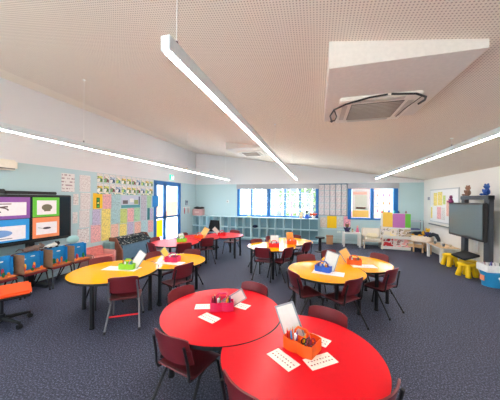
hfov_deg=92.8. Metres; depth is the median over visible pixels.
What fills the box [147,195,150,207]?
paper sheet
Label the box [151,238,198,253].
round table
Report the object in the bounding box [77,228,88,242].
chart
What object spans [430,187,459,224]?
whiteboard
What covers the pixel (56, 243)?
plush animal
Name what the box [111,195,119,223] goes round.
paper sheet
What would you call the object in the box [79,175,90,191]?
chart
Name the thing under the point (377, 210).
drawing
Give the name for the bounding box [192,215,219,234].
cubby shelf
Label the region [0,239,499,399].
floor
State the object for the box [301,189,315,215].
shrub
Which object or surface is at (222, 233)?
tray
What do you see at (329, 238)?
waste bin
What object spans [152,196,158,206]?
paper sheet
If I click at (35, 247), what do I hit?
plush animal
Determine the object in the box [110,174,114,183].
picture card
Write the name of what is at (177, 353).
chair
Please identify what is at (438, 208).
paper sheet
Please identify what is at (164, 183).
door
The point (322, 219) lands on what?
paper sheet
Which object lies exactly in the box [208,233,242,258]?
round table
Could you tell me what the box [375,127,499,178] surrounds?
linear pendant light
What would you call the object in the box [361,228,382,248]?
armchair
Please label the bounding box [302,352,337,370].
card
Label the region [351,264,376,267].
card
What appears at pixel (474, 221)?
screen
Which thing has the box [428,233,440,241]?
arch
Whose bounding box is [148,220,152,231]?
paper sheet
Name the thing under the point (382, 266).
round table
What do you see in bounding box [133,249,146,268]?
whiteboard
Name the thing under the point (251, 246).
round table
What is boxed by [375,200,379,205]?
drawing
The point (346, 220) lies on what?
paper sheet
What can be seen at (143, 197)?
paper sheet
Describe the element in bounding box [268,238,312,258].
round table
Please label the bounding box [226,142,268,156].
ceiling bulkhead
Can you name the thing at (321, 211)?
card
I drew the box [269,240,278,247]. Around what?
caddy
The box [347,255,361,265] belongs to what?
caddy
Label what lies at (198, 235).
caddy
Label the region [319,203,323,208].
card
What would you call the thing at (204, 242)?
chair
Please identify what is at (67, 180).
chart
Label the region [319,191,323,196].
card
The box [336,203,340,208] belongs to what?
card
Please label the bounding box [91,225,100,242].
paper sheet
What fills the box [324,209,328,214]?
card
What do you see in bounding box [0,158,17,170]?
air conditioner
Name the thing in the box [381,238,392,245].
picture book
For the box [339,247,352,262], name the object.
whiteboard
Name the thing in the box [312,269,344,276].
card
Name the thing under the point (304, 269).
round table
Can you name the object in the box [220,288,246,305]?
whiteboard
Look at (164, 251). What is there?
whiteboard
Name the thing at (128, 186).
picture card
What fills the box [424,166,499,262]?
wall
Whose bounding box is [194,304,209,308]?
card
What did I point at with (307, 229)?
cubby shelf
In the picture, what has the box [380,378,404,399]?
chair
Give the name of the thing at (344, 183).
rack
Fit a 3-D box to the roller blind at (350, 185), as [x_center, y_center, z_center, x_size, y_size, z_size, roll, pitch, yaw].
[4.371,-0.505,8.480,1.670,0.190,0.035,1,0,16]
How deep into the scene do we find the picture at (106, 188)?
6.01 m
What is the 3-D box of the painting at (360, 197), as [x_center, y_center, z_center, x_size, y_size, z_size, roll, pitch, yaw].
[4.020,0.122,8.637,0.580,1.030,0.004,1,0,16]
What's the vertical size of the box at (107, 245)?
0.505 m
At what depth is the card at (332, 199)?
8.89 m
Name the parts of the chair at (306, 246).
backrest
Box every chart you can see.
[61,173,74,191]
[73,194,78,204]
[73,212,77,223]
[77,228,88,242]
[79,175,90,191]
[79,210,89,227]
[80,193,89,209]
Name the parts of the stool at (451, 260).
leg, leg, seat, leg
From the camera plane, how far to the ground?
13.73 m
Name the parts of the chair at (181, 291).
backrest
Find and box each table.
[65,260,157,329]
[146,254,204,305]
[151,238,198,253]
[159,288,279,377]
[185,234,219,263]
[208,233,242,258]
[220,315,392,399]
[247,242,295,279]
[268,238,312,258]
[288,261,366,314]
[321,255,393,310]
[342,231,360,247]
[411,235,433,253]
[426,242,459,262]
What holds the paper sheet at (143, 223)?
attached to the wall at (41, 163)
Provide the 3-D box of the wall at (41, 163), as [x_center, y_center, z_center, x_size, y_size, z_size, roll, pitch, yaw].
[-4.063,-0.261,4.676,0.120,3.630,12.000,1,0,16]
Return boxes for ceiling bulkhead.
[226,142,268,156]
[324,39,488,121]
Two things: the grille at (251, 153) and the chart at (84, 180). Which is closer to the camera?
the chart at (84, 180)
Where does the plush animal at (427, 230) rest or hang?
on the table at (415, 238)
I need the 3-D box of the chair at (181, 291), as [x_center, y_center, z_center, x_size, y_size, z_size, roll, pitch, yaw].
[-0.596,1.262,2.425,0.484,0.660,0.408,1,0,36]
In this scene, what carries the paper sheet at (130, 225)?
attached to the wall at (41, 163)
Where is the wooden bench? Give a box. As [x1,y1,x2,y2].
[407,240,426,252]
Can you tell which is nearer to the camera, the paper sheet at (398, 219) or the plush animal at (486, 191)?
the plush animal at (486, 191)
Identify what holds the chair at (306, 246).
on the floor
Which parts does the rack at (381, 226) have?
header panel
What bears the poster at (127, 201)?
attached to the wall at (41, 163)
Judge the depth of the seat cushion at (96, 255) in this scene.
5.62 m
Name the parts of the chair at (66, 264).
leg, seat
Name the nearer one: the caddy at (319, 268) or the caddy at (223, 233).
the caddy at (319, 268)
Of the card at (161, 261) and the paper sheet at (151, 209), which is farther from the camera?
the paper sheet at (151, 209)
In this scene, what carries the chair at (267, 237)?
on the floor
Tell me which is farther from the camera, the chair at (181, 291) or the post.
the post
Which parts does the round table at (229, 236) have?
leg, leg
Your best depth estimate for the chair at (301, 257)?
4.13 m
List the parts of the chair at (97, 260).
leg, backrest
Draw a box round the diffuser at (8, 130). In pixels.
[0,129,225,179]
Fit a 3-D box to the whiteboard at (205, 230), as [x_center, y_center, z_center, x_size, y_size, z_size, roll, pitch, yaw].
[-1.188,0.851,6.215,0.290,0.338,0.064,0,0,-7]
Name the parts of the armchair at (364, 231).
leg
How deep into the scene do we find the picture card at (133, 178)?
6.89 m
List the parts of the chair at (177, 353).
frame, leg, backrest, seat, frame, leg, leg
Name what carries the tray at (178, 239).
on the caddy at (178, 239)
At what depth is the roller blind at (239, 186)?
9.38 m
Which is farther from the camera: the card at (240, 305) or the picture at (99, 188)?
the picture at (99, 188)
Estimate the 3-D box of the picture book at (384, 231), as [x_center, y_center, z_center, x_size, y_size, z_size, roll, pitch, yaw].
[4.446,1.063,7.832,0.250,0.300,0.010,1,-1,22]
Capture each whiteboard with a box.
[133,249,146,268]
[160,246,171,256]
[200,226,209,237]
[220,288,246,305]
[270,235,278,242]
[275,301,304,336]
[286,232,293,239]
[323,250,339,271]
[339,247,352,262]
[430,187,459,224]
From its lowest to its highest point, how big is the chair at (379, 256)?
0.660 m
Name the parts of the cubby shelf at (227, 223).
panel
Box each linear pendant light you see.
[0,79,229,179]
[161,3,297,179]
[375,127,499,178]
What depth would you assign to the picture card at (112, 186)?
6.18 m
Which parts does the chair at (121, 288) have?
leg, frame, backrest, seat, frame, leg, leg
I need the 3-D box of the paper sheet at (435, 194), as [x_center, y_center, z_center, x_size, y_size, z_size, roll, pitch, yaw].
[5.647,-0.021,7.251,0.002,0.390,0.220,1,0,16]
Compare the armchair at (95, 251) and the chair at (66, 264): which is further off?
the armchair at (95, 251)
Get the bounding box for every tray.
[177,238,186,241]
[218,232,225,235]
[269,243,278,247]
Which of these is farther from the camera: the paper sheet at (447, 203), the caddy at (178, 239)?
the paper sheet at (447, 203)
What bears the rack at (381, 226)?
on the floor
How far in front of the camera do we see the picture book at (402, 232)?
7.62 m
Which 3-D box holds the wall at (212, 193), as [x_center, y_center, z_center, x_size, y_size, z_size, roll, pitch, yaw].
[1.786,-0.237,9.325,8.860,3.648,0.120,1,0,16]
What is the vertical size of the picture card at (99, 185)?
0.225 m
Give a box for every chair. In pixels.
[0,277,21,299]
[0,281,32,329]
[10,252,50,298]
[35,248,71,288]
[57,244,89,278]
[86,256,123,310]
[103,276,143,334]
[142,251,176,290]
[146,242,161,254]
[149,237,171,253]
[151,328,221,399]
[157,262,193,304]
[160,285,220,357]
[171,249,203,289]
[175,242,191,253]
[196,238,215,265]
[201,220,219,249]
[218,281,267,353]
[220,369,259,399]
[222,230,239,254]
[248,238,261,266]
[251,247,276,282]
[263,236,280,265]
[267,247,294,282]
[286,268,323,314]
[288,241,312,266]
[293,235,300,251]
[297,254,327,302]
[307,305,347,328]
[317,249,335,284]
[321,277,369,329]
[361,267,404,320]
[367,253,391,297]
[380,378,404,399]
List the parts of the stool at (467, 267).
leg, seat, leg, leg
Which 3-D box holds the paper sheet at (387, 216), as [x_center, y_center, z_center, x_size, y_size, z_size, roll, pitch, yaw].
[4.526,0.643,7.822,0.280,0.480,0.008,1,0,22]
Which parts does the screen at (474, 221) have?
stand post, screen panel, frame, stand post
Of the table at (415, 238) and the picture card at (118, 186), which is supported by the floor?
the table at (415, 238)
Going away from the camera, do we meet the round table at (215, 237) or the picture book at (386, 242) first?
the round table at (215, 237)
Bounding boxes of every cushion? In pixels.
[95,254,113,260]
[363,228,378,237]
[363,237,380,240]
[366,233,377,237]
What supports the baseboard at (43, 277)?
attached to the wall at (41, 163)
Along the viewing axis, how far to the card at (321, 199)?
9.00 m
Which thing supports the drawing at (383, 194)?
attached to the window at (350, 186)
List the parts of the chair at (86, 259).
seat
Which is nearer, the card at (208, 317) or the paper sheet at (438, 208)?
the card at (208, 317)
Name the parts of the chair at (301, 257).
backrest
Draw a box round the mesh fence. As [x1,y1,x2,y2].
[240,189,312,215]
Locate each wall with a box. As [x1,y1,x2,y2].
[0,77,195,285]
[196,153,423,242]
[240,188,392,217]
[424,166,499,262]
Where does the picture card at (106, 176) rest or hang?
attached to the wall at (41, 163)
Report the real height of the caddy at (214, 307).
0.142 m
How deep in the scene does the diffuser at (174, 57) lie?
1.73 m
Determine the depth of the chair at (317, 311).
2.07 m
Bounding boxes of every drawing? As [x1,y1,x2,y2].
[375,192,379,197]
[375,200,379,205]
[375,208,379,213]
[381,192,385,197]
[381,200,385,205]
[387,192,391,197]
[387,200,391,205]
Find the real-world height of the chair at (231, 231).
0.660 m
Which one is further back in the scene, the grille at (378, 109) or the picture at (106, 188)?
the picture at (106, 188)
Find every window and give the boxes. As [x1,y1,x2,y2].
[237,184,318,217]
[347,183,398,219]
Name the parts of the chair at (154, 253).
backrest, seat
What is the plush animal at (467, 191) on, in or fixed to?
on the screen at (474, 221)
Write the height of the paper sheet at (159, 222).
0.580 m
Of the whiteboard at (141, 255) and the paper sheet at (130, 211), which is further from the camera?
the paper sheet at (130, 211)
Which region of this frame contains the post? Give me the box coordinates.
[290,197,292,215]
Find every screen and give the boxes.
[0,189,70,287]
[449,195,494,262]
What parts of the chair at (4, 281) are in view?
seat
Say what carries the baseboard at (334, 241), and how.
attached to the wall at (212, 193)
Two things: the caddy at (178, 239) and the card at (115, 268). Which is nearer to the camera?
the card at (115, 268)
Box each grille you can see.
[242,152,260,155]
[346,100,404,119]
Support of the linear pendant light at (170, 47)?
hanging from the ceiling
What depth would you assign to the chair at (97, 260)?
3.74 m
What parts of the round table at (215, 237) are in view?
leg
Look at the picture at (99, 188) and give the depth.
5.83 m
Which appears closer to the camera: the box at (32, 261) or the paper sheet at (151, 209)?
the box at (32, 261)
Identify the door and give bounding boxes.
[154,180,180,238]
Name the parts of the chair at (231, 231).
seat, backrest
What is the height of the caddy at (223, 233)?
0.142 m
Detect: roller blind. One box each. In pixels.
[237,184,318,188]
[347,183,398,188]
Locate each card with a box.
[97,173,102,182]
[97,183,102,191]
[101,266,140,270]
[104,174,108,182]
[104,183,108,191]
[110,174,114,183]
[110,184,114,192]
[116,175,120,183]
[116,184,120,192]
[121,176,125,183]
[121,185,125,192]
[127,177,130,184]
[127,185,130,192]
[132,177,135,184]
[136,178,140,185]
[136,186,139,193]
[141,178,144,185]
[141,186,144,193]
[156,260,185,264]
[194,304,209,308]
[198,313,220,323]
[234,303,250,309]
[267,348,300,371]
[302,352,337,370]
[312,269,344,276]
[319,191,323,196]
[319,197,323,202]
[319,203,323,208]
[319,209,323,214]
[319,336,330,347]
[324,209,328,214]
[325,191,329,196]
[330,191,334,196]
[330,197,334,202]
[330,203,334,208]
[336,191,340,196]
[336,197,340,202]
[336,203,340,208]
[341,203,346,208]
[341,210,346,214]
[342,191,346,196]
[342,197,346,202]
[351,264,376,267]
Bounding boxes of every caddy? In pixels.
[118,258,135,269]
[164,252,180,262]
[177,236,186,241]
[194,233,202,238]
[210,292,233,311]
[218,230,225,235]
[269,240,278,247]
[283,326,320,359]
[287,238,296,244]
[315,261,331,272]
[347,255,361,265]
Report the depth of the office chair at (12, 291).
2.93 m
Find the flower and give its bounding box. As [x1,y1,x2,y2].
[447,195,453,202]
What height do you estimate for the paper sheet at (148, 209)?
0.370 m
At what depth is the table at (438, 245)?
6.25 m
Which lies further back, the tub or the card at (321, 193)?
the card at (321, 193)
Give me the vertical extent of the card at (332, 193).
0.212 m
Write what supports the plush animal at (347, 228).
on the side table at (343, 232)
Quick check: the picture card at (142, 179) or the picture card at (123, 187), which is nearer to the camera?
the picture card at (123, 187)
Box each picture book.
[381,228,388,235]
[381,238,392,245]
[390,229,397,235]
[394,239,410,247]
[399,229,410,236]
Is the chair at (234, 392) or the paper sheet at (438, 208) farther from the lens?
the paper sheet at (438, 208)
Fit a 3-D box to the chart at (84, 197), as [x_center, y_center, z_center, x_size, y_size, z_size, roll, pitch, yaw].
[-3.778,0.029,5.463,0.002,0.390,0.250,1,0,16]
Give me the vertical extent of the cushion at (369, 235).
0.165 m
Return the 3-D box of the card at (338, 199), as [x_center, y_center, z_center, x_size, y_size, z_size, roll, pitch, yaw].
[3.280,0.000,8.839,0.175,0.212,0.002,1,0,16]
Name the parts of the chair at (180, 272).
frame, seat, backrest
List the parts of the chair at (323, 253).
backrest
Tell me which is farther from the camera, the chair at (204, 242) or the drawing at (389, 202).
the drawing at (389, 202)
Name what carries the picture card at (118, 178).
attached to the wall at (41, 163)
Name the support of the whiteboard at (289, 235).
in the caddy at (293, 242)
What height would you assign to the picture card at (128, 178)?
0.225 m
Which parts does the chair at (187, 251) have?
backrest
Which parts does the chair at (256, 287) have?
backrest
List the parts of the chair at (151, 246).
backrest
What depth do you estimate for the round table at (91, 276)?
3.22 m
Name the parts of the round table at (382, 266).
leg, leg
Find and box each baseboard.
[20,266,79,281]
[322,240,377,244]
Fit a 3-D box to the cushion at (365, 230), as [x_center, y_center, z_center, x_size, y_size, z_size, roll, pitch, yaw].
[4.178,1.129,8.232,0.500,0.319,0.101,1,0,16]
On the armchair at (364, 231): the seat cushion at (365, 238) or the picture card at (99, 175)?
the seat cushion at (365, 238)
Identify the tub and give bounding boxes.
[479,270,499,288]
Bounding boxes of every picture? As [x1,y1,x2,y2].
[97,176,102,181]
[97,186,102,191]
[104,186,108,191]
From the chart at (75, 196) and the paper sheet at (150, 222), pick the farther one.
the paper sheet at (150, 222)
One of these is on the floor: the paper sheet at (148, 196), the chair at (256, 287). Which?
the chair at (256, 287)
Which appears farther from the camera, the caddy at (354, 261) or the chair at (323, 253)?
the chair at (323, 253)
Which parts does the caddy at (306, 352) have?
carrying handle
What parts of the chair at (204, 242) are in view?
seat, backrest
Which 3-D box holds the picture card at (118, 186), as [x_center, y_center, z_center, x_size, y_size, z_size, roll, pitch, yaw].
[-3.521,-0.304,6.364,0.004,0.225,0.166,1,0,16]
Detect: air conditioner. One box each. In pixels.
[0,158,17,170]
[237,150,264,156]
[329,90,426,122]
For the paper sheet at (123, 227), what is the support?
attached to the wall at (41, 163)
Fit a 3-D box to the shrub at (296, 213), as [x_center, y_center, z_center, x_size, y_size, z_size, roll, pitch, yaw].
[2.505,0.552,14.255,1.556,2.293,1.395,0,0,-10]
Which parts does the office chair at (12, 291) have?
arm, seat, arm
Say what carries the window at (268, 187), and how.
in the wall at (212, 193)
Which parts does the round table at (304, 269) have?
leg, leg, leg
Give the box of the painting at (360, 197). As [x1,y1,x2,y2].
[352,189,369,217]
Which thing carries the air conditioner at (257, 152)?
attached to the ceiling bulkhead at (232, 147)
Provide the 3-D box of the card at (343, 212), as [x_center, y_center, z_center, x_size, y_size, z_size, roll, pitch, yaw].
[3.469,0.466,8.786,0.175,0.212,0.002,1,0,16]
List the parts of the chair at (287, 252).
seat, backrest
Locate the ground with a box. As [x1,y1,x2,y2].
[157,217,176,239]
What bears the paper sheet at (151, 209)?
attached to the wall at (41, 163)
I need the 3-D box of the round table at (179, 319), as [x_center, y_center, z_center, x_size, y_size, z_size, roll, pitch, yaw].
[-0.259,1.302,2.183,1.080,0.580,1.080,1,0,16]
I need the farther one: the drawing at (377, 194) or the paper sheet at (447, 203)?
the drawing at (377, 194)
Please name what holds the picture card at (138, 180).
attached to the wall at (41, 163)
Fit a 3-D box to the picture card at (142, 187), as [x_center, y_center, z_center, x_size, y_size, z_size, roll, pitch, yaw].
[-3.268,-0.305,7.261,0.004,0.225,0.166,1,0,16]
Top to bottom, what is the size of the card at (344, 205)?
0.212 m
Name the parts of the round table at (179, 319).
leg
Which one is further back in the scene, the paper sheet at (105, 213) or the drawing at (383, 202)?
the drawing at (383, 202)
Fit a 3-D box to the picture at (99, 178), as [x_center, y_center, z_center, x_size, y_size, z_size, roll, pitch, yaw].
[-3.670,-0.513,5.825,0.001,0.147,0.142,1,0,16]
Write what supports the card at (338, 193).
attached to the rack at (344, 183)
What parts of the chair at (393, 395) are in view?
frame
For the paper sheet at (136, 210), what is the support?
attached to the wall at (41, 163)
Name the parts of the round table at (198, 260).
leg, leg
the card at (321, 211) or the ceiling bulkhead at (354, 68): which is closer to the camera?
the ceiling bulkhead at (354, 68)
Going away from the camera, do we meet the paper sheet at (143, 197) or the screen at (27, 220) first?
the screen at (27, 220)
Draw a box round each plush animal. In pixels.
[15,243,44,252]
[44,241,59,247]
[344,223,350,231]
[409,231,425,235]
[424,228,430,236]
[462,185,470,195]
[479,183,489,194]
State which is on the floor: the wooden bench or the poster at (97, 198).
the wooden bench
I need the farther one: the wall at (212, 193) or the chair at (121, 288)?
the wall at (212, 193)
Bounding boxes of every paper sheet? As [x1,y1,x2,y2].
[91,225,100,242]
[92,209,100,225]
[101,209,110,240]
[103,194,111,208]
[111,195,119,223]
[111,224,118,237]
[119,223,126,235]
[120,209,126,223]
[127,208,133,221]
[127,222,133,234]
[134,208,139,220]
[134,221,140,232]
[141,195,146,220]
[141,221,146,231]
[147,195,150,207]
[147,208,149,219]
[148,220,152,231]
[150,208,152,218]
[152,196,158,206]
[157,219,162,236]
[320,217,326,227]
[327,216,336,227]
[337,217,342,226]
[344,216,350,226]
[383,212,392,226]
[393,214,404,227]
[405,214,410,227]
[434,193,436,205]
[437,207,440,218]
[438,192,441,204]
[442,208,444,219]
[446,200,448,215]
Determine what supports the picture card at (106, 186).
attached to the wall at (41, 163)
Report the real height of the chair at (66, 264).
0.660 m
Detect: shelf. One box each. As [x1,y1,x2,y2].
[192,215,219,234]
[220,216,251,239]
[251,217,283,240]
[283,217,317,243]
[451,250,479,260]
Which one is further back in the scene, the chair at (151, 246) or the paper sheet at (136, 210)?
the paper sheet at (136, 210)
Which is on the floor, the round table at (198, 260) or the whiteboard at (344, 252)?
the round table at (198, 260)
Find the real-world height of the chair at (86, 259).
0.660 m
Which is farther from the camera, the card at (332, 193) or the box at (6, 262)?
the card at (332, 193)
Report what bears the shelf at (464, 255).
attached to the screen at (474, 221)
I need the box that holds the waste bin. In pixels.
[326,235,332,244]
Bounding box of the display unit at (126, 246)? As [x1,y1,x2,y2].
[109,232,150,260]
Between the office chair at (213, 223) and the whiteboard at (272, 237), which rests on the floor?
the office chair at (213, 223)
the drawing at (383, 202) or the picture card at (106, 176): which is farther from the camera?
the drawing at (383, 202)
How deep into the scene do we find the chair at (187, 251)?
4.45 m
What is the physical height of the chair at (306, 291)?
0.660 m
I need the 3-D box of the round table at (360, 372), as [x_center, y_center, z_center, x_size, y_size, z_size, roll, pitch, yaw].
[0.375,1.308,1.547,1.060,0.580,0.938,0,0,-45]
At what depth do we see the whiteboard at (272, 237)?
5.16 m
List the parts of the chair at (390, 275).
seat, frame, leg, backrest, leg, frame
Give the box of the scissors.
[306,338,315,346]
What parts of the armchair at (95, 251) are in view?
armrest, backrest, armrest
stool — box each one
[314,236,324,252]
[440,253,457,266]
[455,261,478,278]
[459,259,479,274]
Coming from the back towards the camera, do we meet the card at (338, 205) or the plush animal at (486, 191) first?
the card at (338, 205)
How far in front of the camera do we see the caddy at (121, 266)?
3.39 m
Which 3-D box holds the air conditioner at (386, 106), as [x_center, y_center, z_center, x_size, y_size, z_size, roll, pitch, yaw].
[1.320,-0.972,2.573,0.869,0.069,0.770,1,0,16]
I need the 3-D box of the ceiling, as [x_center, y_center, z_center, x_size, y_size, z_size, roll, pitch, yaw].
[0.153,-1.424,3.488,8.920,1.476,12.300,1,0,16]
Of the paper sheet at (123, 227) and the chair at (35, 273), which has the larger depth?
the paper sheet at (123, 227)
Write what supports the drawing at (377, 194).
attached to the window at (350, 186)
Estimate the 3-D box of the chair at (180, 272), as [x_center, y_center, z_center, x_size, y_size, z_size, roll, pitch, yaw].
[-1.095,1.254,3.588,0.484,0.660,0.408,1,0,38]
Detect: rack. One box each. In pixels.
[318,183,347,215]
[379,213,410,250]
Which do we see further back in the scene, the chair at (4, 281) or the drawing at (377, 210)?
the drawing at (377, 210)
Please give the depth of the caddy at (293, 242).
5.42 m
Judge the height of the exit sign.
0.260 m
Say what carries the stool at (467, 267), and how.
on the floor
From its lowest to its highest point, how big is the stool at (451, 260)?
0.288 m
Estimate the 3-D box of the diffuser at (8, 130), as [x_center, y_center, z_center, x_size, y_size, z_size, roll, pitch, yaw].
[-2.153,-0.764,4.507,0.025,0.006,9.870,1,0,16]
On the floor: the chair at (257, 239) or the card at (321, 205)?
the chair at (257, 239)
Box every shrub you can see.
[278,190,303,215]
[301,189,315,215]
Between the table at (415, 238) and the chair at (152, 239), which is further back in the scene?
the table at (415, 238)
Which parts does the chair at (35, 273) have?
seat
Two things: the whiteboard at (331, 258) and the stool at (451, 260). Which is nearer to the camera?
the whiteboard at (331, 258)
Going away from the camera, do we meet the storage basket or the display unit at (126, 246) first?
the display unit at (126, 246)
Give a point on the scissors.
(311, 344)
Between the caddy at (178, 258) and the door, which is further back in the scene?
the door
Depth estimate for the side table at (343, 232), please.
8.18 m
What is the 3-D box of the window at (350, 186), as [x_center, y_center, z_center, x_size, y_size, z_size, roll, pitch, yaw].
[4.378,0.055,8.523,1.670,1.310,0.120,1,0,16]
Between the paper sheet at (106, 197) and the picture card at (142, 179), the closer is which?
the paper sheet at (106, 197)
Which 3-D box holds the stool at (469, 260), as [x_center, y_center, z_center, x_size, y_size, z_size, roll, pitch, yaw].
[4.871,1.483,5.320,0.310,0.288,0.310,0,0,10]
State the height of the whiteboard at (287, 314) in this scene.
0.295 m
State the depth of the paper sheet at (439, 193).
6.98 m
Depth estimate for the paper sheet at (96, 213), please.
5.73 m
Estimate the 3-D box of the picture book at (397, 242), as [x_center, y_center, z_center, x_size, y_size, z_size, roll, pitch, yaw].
[4.898,1.407,7.652,0.450,0.320,0.010,1,-1,22]
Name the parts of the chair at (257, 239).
backrest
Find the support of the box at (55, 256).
on the chair at (66, 264)
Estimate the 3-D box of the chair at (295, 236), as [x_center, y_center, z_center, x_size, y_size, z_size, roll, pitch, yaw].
[1.139,1.264,6.239,0.408,0.660,0.484,1,0,21]
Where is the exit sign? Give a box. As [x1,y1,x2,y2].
[168,174,173,180]
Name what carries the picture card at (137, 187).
attached to the wall at (41, 163)
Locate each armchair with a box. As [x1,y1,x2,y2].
[79,245,115,267]
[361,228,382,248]
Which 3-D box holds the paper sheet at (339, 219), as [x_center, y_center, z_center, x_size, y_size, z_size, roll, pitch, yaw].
[3.338,0.816,8.820,0.200,0.370,0.002,1,0,16]
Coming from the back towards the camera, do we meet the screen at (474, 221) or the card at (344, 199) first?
the card at (344, 199)
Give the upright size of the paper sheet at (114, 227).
0.420 m
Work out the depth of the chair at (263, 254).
4.71 m
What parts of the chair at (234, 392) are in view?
frame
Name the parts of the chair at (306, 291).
backrest, seat, leg, frame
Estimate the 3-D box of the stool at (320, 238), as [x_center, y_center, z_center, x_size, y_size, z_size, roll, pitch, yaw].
[2.158,1.366,7.341,0.340,0.460,0.340,1,0,16]
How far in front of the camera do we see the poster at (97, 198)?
5.75 m
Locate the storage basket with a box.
[192,209,204,215]
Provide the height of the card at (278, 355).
0.002 m
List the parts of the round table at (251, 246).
leg, leg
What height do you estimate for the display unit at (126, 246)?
0.601 m
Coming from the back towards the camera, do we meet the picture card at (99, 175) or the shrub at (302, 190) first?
the shrub at (302, 190)
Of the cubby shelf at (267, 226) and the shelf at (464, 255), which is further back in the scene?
the cubby shelf at (267, 226)
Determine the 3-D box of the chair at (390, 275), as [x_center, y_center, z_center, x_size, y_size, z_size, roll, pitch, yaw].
[1.903,1.279,3.468,0.408,0.660,0.484,0,0,-33]
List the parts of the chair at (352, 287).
frame, seat, backrest, leg, frame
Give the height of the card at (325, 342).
0.002 m
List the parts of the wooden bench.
rail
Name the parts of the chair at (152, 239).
backrest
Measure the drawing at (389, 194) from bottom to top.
0.220 m
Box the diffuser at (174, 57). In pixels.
[165,52,296,179]
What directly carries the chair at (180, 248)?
on the floor
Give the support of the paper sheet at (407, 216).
attached to the rack at (381, 226)
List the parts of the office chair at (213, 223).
backrest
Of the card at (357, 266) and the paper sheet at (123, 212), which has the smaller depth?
the card at (357, 266)
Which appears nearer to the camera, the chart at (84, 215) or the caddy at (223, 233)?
the chart at (84, 215)
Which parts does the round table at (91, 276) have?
leg, leg, leg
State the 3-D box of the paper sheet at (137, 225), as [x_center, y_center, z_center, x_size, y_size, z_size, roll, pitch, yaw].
[-3.331,0.853,7.057,0.002,0.420,0.260,1,0,16]
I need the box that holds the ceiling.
[0,0,499,179]
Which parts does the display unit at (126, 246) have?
panel, panel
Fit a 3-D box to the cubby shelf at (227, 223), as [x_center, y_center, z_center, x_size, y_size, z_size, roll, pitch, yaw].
[-0.546,1.117,9.691,1.276,0.900,0.360,1,0,16]
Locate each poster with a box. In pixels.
[93,193,102,208]
[121,195,139,207]
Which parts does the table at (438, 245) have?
leg, leg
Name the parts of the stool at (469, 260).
seat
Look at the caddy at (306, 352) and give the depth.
1.59 m
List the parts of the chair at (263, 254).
backrest, seat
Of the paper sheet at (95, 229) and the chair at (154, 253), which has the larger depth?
the paper sheet at (95, 229)
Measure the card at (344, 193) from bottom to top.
0.212 m
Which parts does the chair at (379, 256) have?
backrest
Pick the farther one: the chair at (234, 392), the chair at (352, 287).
the chair at (352, 287)
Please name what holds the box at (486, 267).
on the tub
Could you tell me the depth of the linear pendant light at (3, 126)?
3.52 m
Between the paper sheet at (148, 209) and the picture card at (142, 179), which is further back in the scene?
the paper sheet at (148, 209)
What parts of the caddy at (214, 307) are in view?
carrying handle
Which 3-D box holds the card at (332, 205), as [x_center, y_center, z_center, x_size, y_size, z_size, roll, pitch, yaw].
[3.086,0.231,8.894,0.175,0.212,0.002,1,0,16]
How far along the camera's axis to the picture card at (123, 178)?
6.53 m
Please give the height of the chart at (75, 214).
0.250 m
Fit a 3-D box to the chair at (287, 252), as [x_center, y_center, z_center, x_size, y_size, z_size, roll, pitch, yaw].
[0.655,1.265,4.850,0.408,0.660,0.484,0,0,-44]
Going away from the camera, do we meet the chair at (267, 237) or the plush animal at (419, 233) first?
the chair at (267, 237)
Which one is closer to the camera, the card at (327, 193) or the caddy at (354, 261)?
the caddy at (354, 261)
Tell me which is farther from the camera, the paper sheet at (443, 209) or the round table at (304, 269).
the paper sheet at (443, 209)
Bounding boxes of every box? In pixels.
[0,255,17,279]
[14,250,46,274]
[43,245,69,267]
[65,242,89,261]
[103,241,114,248]
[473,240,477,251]
[476,262,499,272]
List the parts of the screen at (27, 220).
stand post, screen panel, frame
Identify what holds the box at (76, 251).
on the chair at (86, 259)

